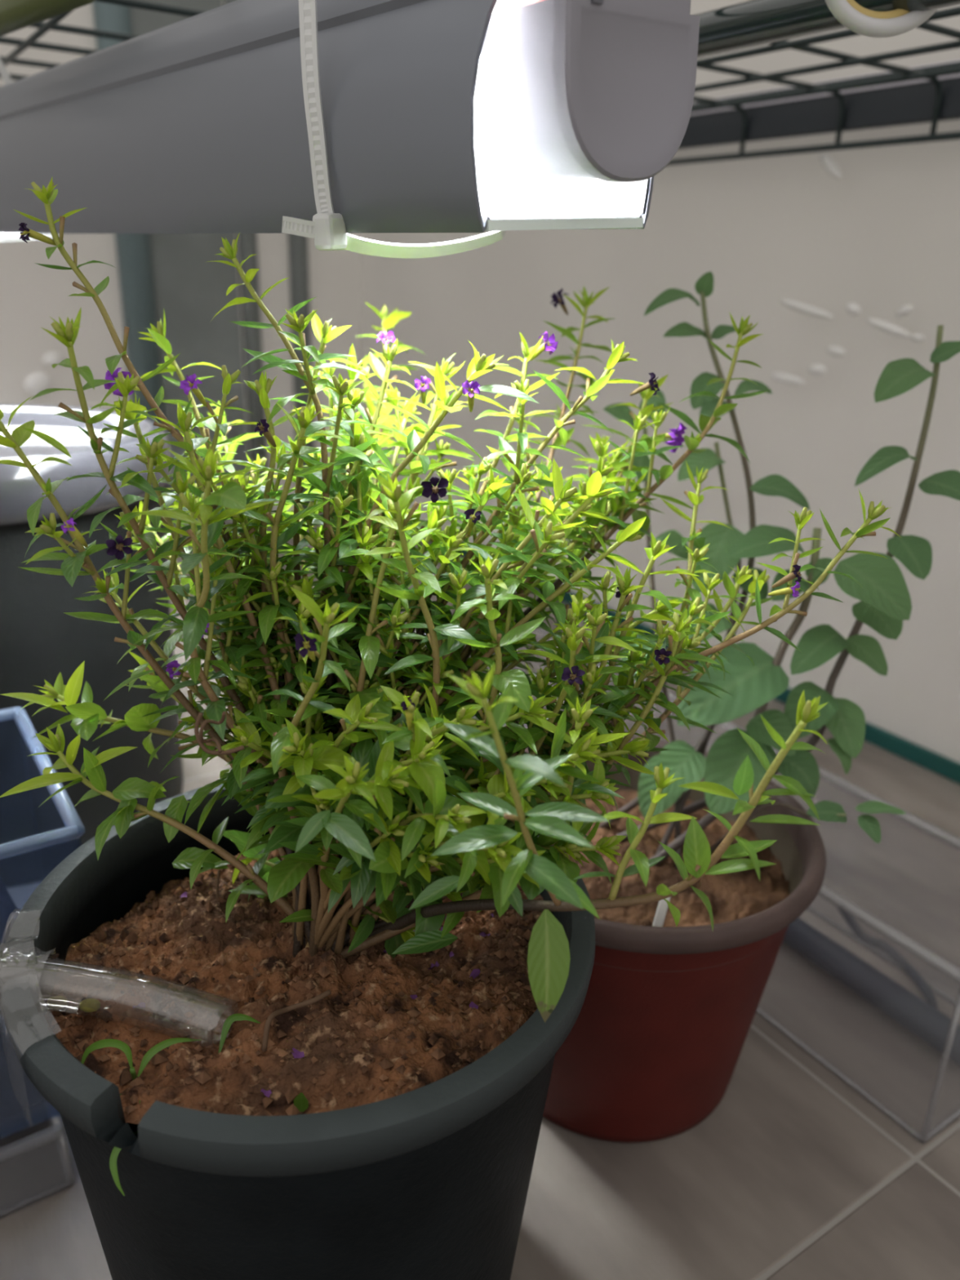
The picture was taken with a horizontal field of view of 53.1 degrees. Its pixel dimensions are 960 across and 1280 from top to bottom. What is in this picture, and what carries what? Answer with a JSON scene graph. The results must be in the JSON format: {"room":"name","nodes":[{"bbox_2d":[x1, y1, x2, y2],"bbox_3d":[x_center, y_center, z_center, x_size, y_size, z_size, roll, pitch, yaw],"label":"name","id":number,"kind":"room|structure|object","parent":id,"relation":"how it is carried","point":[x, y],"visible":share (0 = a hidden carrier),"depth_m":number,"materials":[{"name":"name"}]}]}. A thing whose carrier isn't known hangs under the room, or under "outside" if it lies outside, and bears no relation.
{"room":"indoor grow room","nodes":[
{"label":"indoor grow room","id":0,"kind":"room"},
{"bbox_2d":[0,0,361,527],"bbox_3d":[-1.117,-0.647,1.071,2.200,1.250,0.035,-12,25,-32],"label":"wall","id":1,"kind":"structure","parent":0,"point":[31,293],"depth_m":1.50,"materials":[{"name":"white paint"}]},
{"bbox_2d":[92,0,173,534],"bbox_3d":[-0.536,-0.770,1.438,0.052,1.250,0.050,2,21,0],"label":"trim","id":2,"kind":"structure","parent":1,"relation":"attached to","point":[133,251],"depth_m":1.50,"materials":[{"name":"grey"}]},
{"bbox_2d":[129,0,249,524],"bbox_3d":[-0.458,-0.763,1.497,0.143,1.180,0.008,-12,25,-32],"label":"trim","id":3,"kind":"structure","parent":1,"relation":"attached to","point":[191,290],"depth_m":1.58,"materials":[{"name":"grey metal"}]},
{"bbox_2d":[224,0,267,497],"bbox_3d":[-0.381,-0.779,1.546,0.032,1.200,0.030,2,21,0],"label":"trim","id":4,"kind":"structure","parent":1,"relation":"attached to","point":[247,242],"depth_m":1.64,"materials":[{"name":"grey metal"}]},
{"bbox_2d":[288,233,315,508],"bbox_3d":[-0.306,-0.795,1.593,0.034,1.200,0.032,2,21,0],"label":"trim","id":5,"kind":"structure","parent":1,"relation":"attached to","point":[298,252],"depth_m":1.66,"materials":[{"name":"grey metal"}]},
{"bbox_2d":[0,512,959,1279],"bbox_3d":[-0.125,0.226,0.652,3.600,0.015,5.000,-12,25,-32],"label":"floor","id":6,"kind":"structure","parent":0,"point":[830,1149],"depth_m":0.52,"materials":[{"name":"grey tile"}]},
{"bbox_2d":[0,404,183,888],"bbox_3d":[-0.388,-0.009,0.775,0.288,0.319,0.288,2,21,0],"label":"storage bin","id":7,"kind":"object","parent":6,"relation":"on","point":[38,642],"visible":0.6,"depth_m":0.69,"materials":[{"name":"black plastic"}]},
{"bbox_2d":[0,782,595,1279],"bbox_3d":[-0.069,0.200,0.413,0.221,0.210,0.221,2,21,0],"label":"pot","id":8,"kind":"object","parent":6,"relation":"on","point":[411,1155],"depth_m":0.33,"materials":[{"name":"black plastic"}]},
{"bbox_2d":[0,177,900,1279],"bbox_3d":[-0.026,0.054,0.438,0.336,0.467,0.350,-4,22,-14],"label":"potted shrub","id":9,"kind":"object","parent":6,"relation":"on","point":[336,831],"visible":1,"depth_m":0.34,"materials":[{"name":"green plant"}]},
{"bbox_2d":[17,222,30,243],"bbox_3d":[-0.154,-0.137,0.324,0.005,0.006,0.006,2,21,0],"label":"flower","id":10,"kind":"object","parent":9,"relation":"on","point":[25,231],"depth_m":0.32,"materials":[{"name":"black plant"}]},
{"bbox_2d":[61,517,75,534],"bbox_3d":[-0.132,-0.037,0.309,0.005,0.005,0.004,5,21,9],"label":"flower","id":11,"kind":"object","parent":9,"relation":"on","point":[69,526],"depth_m":0.31,"materials":[{"name":"purple plant"}]},
{"bbox_2d":[79,998,100,1012],"bbox_3d":[-0.136,0.127,0.335,0.008,0.004,0.005,2,21,0],"label":"seed","id":12,"kind":"object","parent":9,"relation":"on","point":[89,1005],"visible":1,"depth_m":0.33,"materials":[{"name":"yellow plant"}]},
{"bbox_2d":[103,367,133,396],"bbox_3d":[-0.134,-0.096,0.358,0.012,0.011,0.007,2,21,0],"label":"flower","id":13,"kind":"object","parent":9,"relation":"on","point":[108,376],"depth_m":0.36,"materials":[{"name":"purple plant"}]},
{"bbox_2d":[105,534,133,559],"bbox_3d":[-0.118,-0.030,0.314,0.008,0.008,0.005,-9,24,-27],"label":"flower","id":14,"kind":"object","parent":9,"relation":"on","point":[117,549],"depth_m":0.31,"materials":[{"name":"purple plant"}]},
{"bbox_2d":[109,1130,137,1195],"bbox_3d":[-0.112,0.163,0.303,0.005,0.017,0.013,6,21,10],"label":"seedling","id":15,"kind":"object","parent":9,"relation":"in","point":[113,1159],"visible":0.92,"depth_m":0.30,"materials":[{"name":"green plant"}]},
{"bbox_2d":[132,1001,145,1008],"bbox_3d":[-0.118,0.127,0.334,0.004,0.002,0.003,-7,23,-22],"label":"fallen leaves","id":16,"kind":"object","parent":9,"relation":"on","point":[140,1004],"visible":1,"depth_m":0.34,"materials":[{"name":"purple plant"}]},
{"bbox_2d":[80,1037,200,1103],"bbox_3d":[-0.110,0.141,0.310,0.038,0.020,0.019,-4,22,-14],"label":"seedling","id":17,"kind":"object","parent":9,"relation":"on","point":[118,1044],"visible":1,"depth_m":0.31,"materials":[{"name":"green plant"}]},
{"bbox_2d":[165,660,181,678],"bbox_3d":[-0.114,0.011,0.359,0.006,0.007,0.005,15,25,30],"label":"flower","id":18,"kind":"object","parent":9,"relation":"on","point":[174,664],"depth_m":0.36,"materials":[{"name":"purple plant"}]},
{"bbox_2d":[179,891,187,897],"bbox_3d":[-0.126,0.109,0.410,0.004,0.002,0.003,-16,28,-39],"label":"fallen leaves","id":19,"kind":"object","parent":9,"relation":"on","point":[184,895],"visible":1,"depth_m":0.41,"materials":[{"name":"purple plant"}]},
{"bbox_2d":[178,373,202,395],"bbox_3d":[-0.103,-0.091,0.344,0.007,0.007,0.007,-16,28,-39],"label":"flower","id":20,"kind":"object","parent":9,"relation":"on","point":[188,384],"depth_m":0.34,"materials":[{"name":"purple plant"}]},
{"bbox_2d":[201,622,208,638],"bbox_3d":[-0.098,-0.004,0.339,0.007,0.007,0.004,9,22,17],"label":"flower","id":21,"kind":"object","parent":9,"relation":"on","point":[206,631],"depth_m":0.34,"materials":[{"name":"purple plant"}]},
{"bbox_2d":[215,870,260,977],"bbox_3d":[-0.097,0.115,0.383,0.005,0.023,0.054,-11,25,-30],"label":"twig","id":22,"kind":"object","parent":9,"relation":"in","point":[218,871],"visible":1,"depth_m":0.40,"materials":[{"name":"brown wood"}]},
{"bbox_2d":[217,1013,260,1053],"bbox_3d":[-0.083,0.132,0.326,0.016,0.010,0.005,-14,26,-35],"label":"seedling","id":23,"kind":"object","parent":9,"relation":"in","point":[234,1017],"visible":1,"depth_m":0.33,"materials":[{"name":"green plant"}]},
{"bbox_2d":[254,418,269,435],"bbox_3d":[-0.075,-0.073,0.329,0.005,0.006,0.004,2,21,0],"label":"flower","id":24,"kind":"object","parent":9,"relation":"on","point":[264,430],"depth_m":0.33,"materials":[{"name":"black plant"}]},
{"bbox_2d":[260,1088,271,1097],"bbox_3d":[-0.068,0.145,0.308,0.004,0.002,0.002,13,24,26],"label":"fallen leaves","id":25,"kind":"object","parent":9,"relation":"on","point":[267,1093],"visible":1,"depth_m":0.31,"materials":[{"name":"purple plant"}]},
{"bbox_2d":[261,989,331,1050],"bbox_3d":[-0.065,0.128,0.329,0.028,0.010,0.008,-17,28,-40],"label":"twig","id":26,"kind":"object","parent":9,"relation":"on","point":[265,1037],"visible":1,"depth_m":0.33,"materials":[{"name":"brown wood"}]},
{"bbox_2d":[291,1047,304,1057],"bbox_3d":[-0.060,0.137,0.319,0.004,0.002,0.005,-18,28,-41],"label":"fallen leaves","id":27,"kind":"object","parent":9,"relation":"on","point":[296,1054],"visible":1,"depth_m":0.32,"materials":[{"name":"purple plant"}]},
{"bbox_2d":[293,1092,308,1111],"bbox_3d":[-0.057,0.146,0.305,0.005,0.008,0.001,2,21,0],"label":"fallen leaf","id":28,"kind":"object","parent":9,"relation":"in","point":[300,1102],"visible":1,"depth_m":0.30,"materials":[{"name":"green plant"}]},
{"bbox_2d":[293,630,317,657],"bbox_3d":[-0.054,0.001,0.295,0.007,0.008,0.007,2,21,0],"label":"flower","id":29,"kind":"object","parent":9,"relation":"on","point":[310,648],"depth_m":0.30,"materials":[{"name":"purple plant"}]},
{"bbox_2d":[376,330,395,344],"bbox_3d":[-0.039,-0.125,0.399,0.008,0.006,0.006,2,21,0],"label":"flower","id":30,"kind":"object","parent":9,"relation":"on","point":[390,334],"depth_m":0.40,"materials":[{"name":"purple plant"}]},
{"bbox_2d":[400,698,415,711],"bbox_3d":[-0.023,0.020,0.302,0.004,0.003,0.004,-2,21,-10],"label":"flower","id":31,"kind":"object","parent":9,"relation":"on","point":[406,704],"depth_m":0.30,"materials":[{"name":"purple plant"}]},
{"bbox_2d":[410,995,417,999],"bbox_3d":[-0.025,0.132,0.356,0.003,0.001,0.002,17,25,33],"label":"fallen leaves","id":32,"kind":"object","parent":9,"relation":"on","point":[413,997],"visible":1,"depth_m":0.36,"materials":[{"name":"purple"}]},
{"bbox_2d":[414,375,431,392],"bbox_3d":[-0.023,-0.103,0.388,0.007,0.007,0.006,-12,25,-31],"label":"flower","id":33,"kind":"object","parent":9,"relation":"on","point":[418,384],"depth_m":0.39,"materials":[{"name":"purple plant"}]},
{"bbox_2d":[428,961,439,969],"bbox_3d":[-0.018,0.127,0.374,0.004,0.002,0.005,18,26,35],"label":"fallen leaves","id":34,"kind":"object","parent":9,"relation":"on","point":[437,964],"visible":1,"depth_m":0.37,"materials":[{"name":"purple plant"}]},
{"bbox_2d":[420,476,448,502],"bbox_3d":[-0.015,-0.050,0.321,0.009,0.009,0.005,2,21,0],"label":"flower","id":35,"kind":"object","parent":9,"relation":"on","point":[428,490],"depth_m":0.32,"materials":[{"name":"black plant"}]},
{"bbox_2d":[462,379,480,397],"bbox_3d":[-0.003,-0.088,0.336,0.007,0.006,0.006,5,21,7],"label":"flower","id":36,"kind":"object","parent":9,"relation":"on","point":[475,385],"depth_m":0.34,"materials":[{"name":"purple plant"}]},
{"bbox_2d":[463,508,481,524],"bbox_3d":[-0.002,-0.046,0.359,0.007,0.006,0.005,-5,22,-18],"label":"flower","id":37,"kind":"object","parent":9,"relation":"on","point":[471,517],"depth_m":0.36,"materials":[{"name":"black plant"}]},
{"bbox_2d":[469,1001,478,1009],"bbox_3d":[-0.002,0.132,0.345,0.003,0.002,0.005,-5,22,-17],"label":"fallen leaves","id":38,"kind":"object","parent":9,"relation":"on","point":[472,1004],"visible":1,"depth_m":0.35,"materials":[{"name":"purple plant"}]},
{"bbox_2d":[469,968,479,978],"bbox_3d":[-0.002,0.127,0.366,0.003,0.002,0.005,17,25,33],"label":"fallen leaves","id":39,"kind":"object","parent":9,"relation":"on","point":[475,972],"visible":1,"depth_m":0.37,"materials":[{"name":"purple plant"}]},
{"bbox_2d":[479,931,487,937],"bbox_3d":[0.001,0.121,0.393,0.003,0.002,0.005,2,21,1],"label":"fallen leaves","id":40,"kind":"object","parent":9,"relation":"on","point":[482,934],"visible":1,"depth_m":0.40,"materials":[{"name":"purple plant"}]},
{"bbox_2d":[537,331,558,355],"bbox_3d":[0.028,-0.123,0.399,0.007,0.009,0.010,16,25,32],"label":"flower","id":41,"kind":"object","parent":9,"relation":"on","point":[551,344],"depth_m":0.40,"materials":[{"name":"purple plant"}]},
{"bbox_2d":[550,288,568,308],"bbox_3d":[0.043,-0.184,0.518,0.010,0.010,0.008,2,21,0],"label":"flower","id":42,"kind":"object","parent":9,"relation":"on","point":[555,298],"depth_m":0.52,"materials":[{"name":"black plant"}]},
{"bbox_2d":[560,665,585,685],"bbox_3d":[0.031,0.012,0.323,0.008,0.006,0.005,2,21,0],"label":"flower","id":43,"kind":"object","parent":9,"relation":"on","point":[571,674],"depth_m":0.32,"materials":[{"name":"purple plant"}]},
{"bbox_2d":[615,586,631,598],"bbox_3d":[0.053,-0.017,0.354,0.006,0.006,0.005,2,21,0],"label":"flower","id":44,"kind":"object","parent":9,"relation":"on","point":[624,592],"depth_m":0.35,"materials":[{"name":"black plant"}]},
{"bbox_2d":[648,372,660,395],"bbox_3d":[0.072,-0.106,0.399,0.005,0.009,0.008,17,26,33],"label":"flower","id":45,"kind":"object","parent":9,"relation":"on","point":[651,383],"depth_m":0.40,"materials":[{"name":"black plant"}]},
{"bbox_2d":[654,648,671,665],"bbox_3d":[0.065,0.006,0.344,0.006,0.006,0.004,15,25,30],"label":"flower","id":46,"kind":"object","parent":9,"relation":"on","point":[662,655],"depth_m":0.34,"materials":[{"name":"purple plant"}]},
{"bbox_2d":[664,422,687,453],"bbox_3d":[0.090,-0.092,0.439,0.012,0.014,0.008,-17,28,-40],"label":"flower","id":47,"kind":"object","parent":9,"relation":"on","point":[676,442],"depth_m":0.44,"materials":[{"name":"purple plant"}]},
{"bbox_2d":[790,581,800,597],"bbox_3d":[0.118,-0.019,0.359,0.006,0.007,0.004,-12,25,-33],"label":"flower","id":48,"kind":"object","parent":9,"relation":"on","point":[794,590],"depth_m":0.36,"materials":[{"name":"purple plant"}]},
{"bbox_2d":[791,564,801,582],"bbox_3d":[0.118,-0.025,0.359,0.007,0.007,0.004,-18,29,-42],"label":"flower","id":49,"kind":"object","parent":9,"relation":"on","point":[796,574],"depth_m":0.36,"materials":[{"name":"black plant"}]},
{"bbox_2d":[472,715,959,1066],"bbox_3d":[0.148,0.164,0.779,0.021,0.021,0.530,-12,25,-32],"label":"tube","id":50,"kind":"object","parent":6,"relation":"on","point":[927,1023],"visible":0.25,"depth_m":0.62,"materials":[{"name":"grey plastic"}]},
{"bbox_2d":[524,271,959,1142],"bbox_3d":[0.120,0.035,0.532,0.283,0.445,0.206,-12,25,-32],"label":"potted plant","id":51,"kind":"object","parent":6,"relation":"on","point":[655,1044],"visible":0.6,"depth_m":0.51,"materials":[{"name":"green plant"}]},
{"bbox_2d":[652,896,671,926],"bbox_3d":[0.088,0.135,0.468,0.004,0.022,0.012,16,25,32],"label":"plant tag","id":52,"kind":"object","parent":51,"relation":"on","point":[662,908],"visible":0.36,"depth_m":0.47,"materials":[{"name":"white plastic"}]},
{"bbox_2d":[836,902,937,1009],"bbox_3d":[0.284,0.218,0.658,0.025,0.023,0.109,-4,22,-15],"label":"cable","id":53,"kind":"object","parent":6,"relation":"on","point":[927,993],"visible":0.86,"depth_m":0.67,"materials":[{"name":"grey plastic"}]},
{"bbox_2d":[360,0,959,763],"bbox_3d":[0.410,-0.485,0.785,0.028,1.250,2.260,-12,25,-32],"label":"wall","id":54,"kind":"structure","parent":0,"point":[846,262],"depth_m":1.02,"materials":[{"name":"white paint"}]},
{"bbox_2d":[0,0,959,165],"bbox_3d":[-0.061,-0.464,0.805,0.750,0.059,1.900,-12,25,-32],"label":"wire shelf","id":55,"kind":"object","parent":54,"relation":"attached to","point":[900,95],"visible":0.2,"depth_m":0.83,"materials":[{"name":"grey metal"}]},
{"bbox_2d":[0,0,94,36],"bbox_3d":[-0.254,-0.345,0.525,0.108,0.034,0.019,12,23,25],"label":"tube","id":56,"kind":"object","parent":55,"relation":"attached to","point":[15,15],"visible":1,"depth_m":0.52,"materials":[{"name":"green"}]},
{"bbox_2d":[0,0,700,234],"bbox_3d":[-0.279,-0.321,0.642,0.086,0.097,1.006,-15,27,-38],"label":"lamp","id":57,"kind":"object","parent":55,"relation":"hanging from","point":[440,116],"visible":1,"depth_m":0.34,"materials":[{"name":"grey metal"}]},
{"bbox_2d":[0,58,59,241],"bbox_3d":[-0.386,-0.392,0.742,0.105,0.161,0.015,-17,28,-40],"label":"cable tie","id":58,"kind":"object","parent":57,"relation":"attached to","point":[4,74],"visible":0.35,"depth_m":0.77,"materials":[{"name":"white plastic"}]},
{"bbox_2d":[281,0,506,258],"bbox_3d":[-0.027,-0.227,0.353,0.105,0.162,0.015,-17,28,-40],"label":"cable tie","id":59,"kind":"object","parent":55,"relation":"attached to","point":[327,228],"visible":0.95,"depth_m":0.35,"materials":[{"name":"white plastic"}]},
{"bbox_2d":[692,0,959,57],"bbox_3d":[0.154,-0.312,0.481,0.021,0.021,0.450,-12,25,-32],"label":"tube","id":60,"kind":"object","parent":55,"relation":"attached to","point":[750,23],"visible":0.29,"depth_m":0.48,"materials":[{"name":"grey"}]},
{"bbox_2d":[825,0,937,37],"bbox_3d":[0.178,-0.294,0.421,0.064,0.052,0.010,-3,22,-11],"label":"cable loop","id":61,"kind":"object","parent":60,"relation":"hanging from","point":[861,20],"visible":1,"depth_m":0.42,"materials":[{"name":"grey plastic"}]},
{"bbox_2d":[404,523,959,783],"bbox_3d":[0.392,0.091,1.000,0.006,0.019,2.248,-12,25,-32],"label":"trim","id":62,"kind":"structure","parent":54,"relation":"attached to","point":[943,766],"depth_m":0.96,"materials":[{"name":"teal"}]},
{"bbox_2d":[542,925,788,1142],"bbox_3d":[0.083,0.178,0.563,0.187,0.152,0.187,2,21,0],"label":"pot","id":63,"kind":"object","parent":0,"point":[655,1044],"depth_m":0.49,"materials":[{"name":"red plastic"}]},
{"bbox_3d":[-0.376,0.167,0.426,0.385,0.159,0.329,2,21,0],"label":"tub","id":64,"kind":"object","parent":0,"visible":0},
{"bbox_2d":[0,877,45,1118],"bbox_3d":[-0.376,0.174,0.429,0.340,0.134,0.130,-12,25,-32],"label":"plastic crate","id":65,"kind":"object","parent":64,"relation":"in","point":[17,1091],"visible":0.14,"depth_m":0.47,"materials":[{"name":"blue plastic"}]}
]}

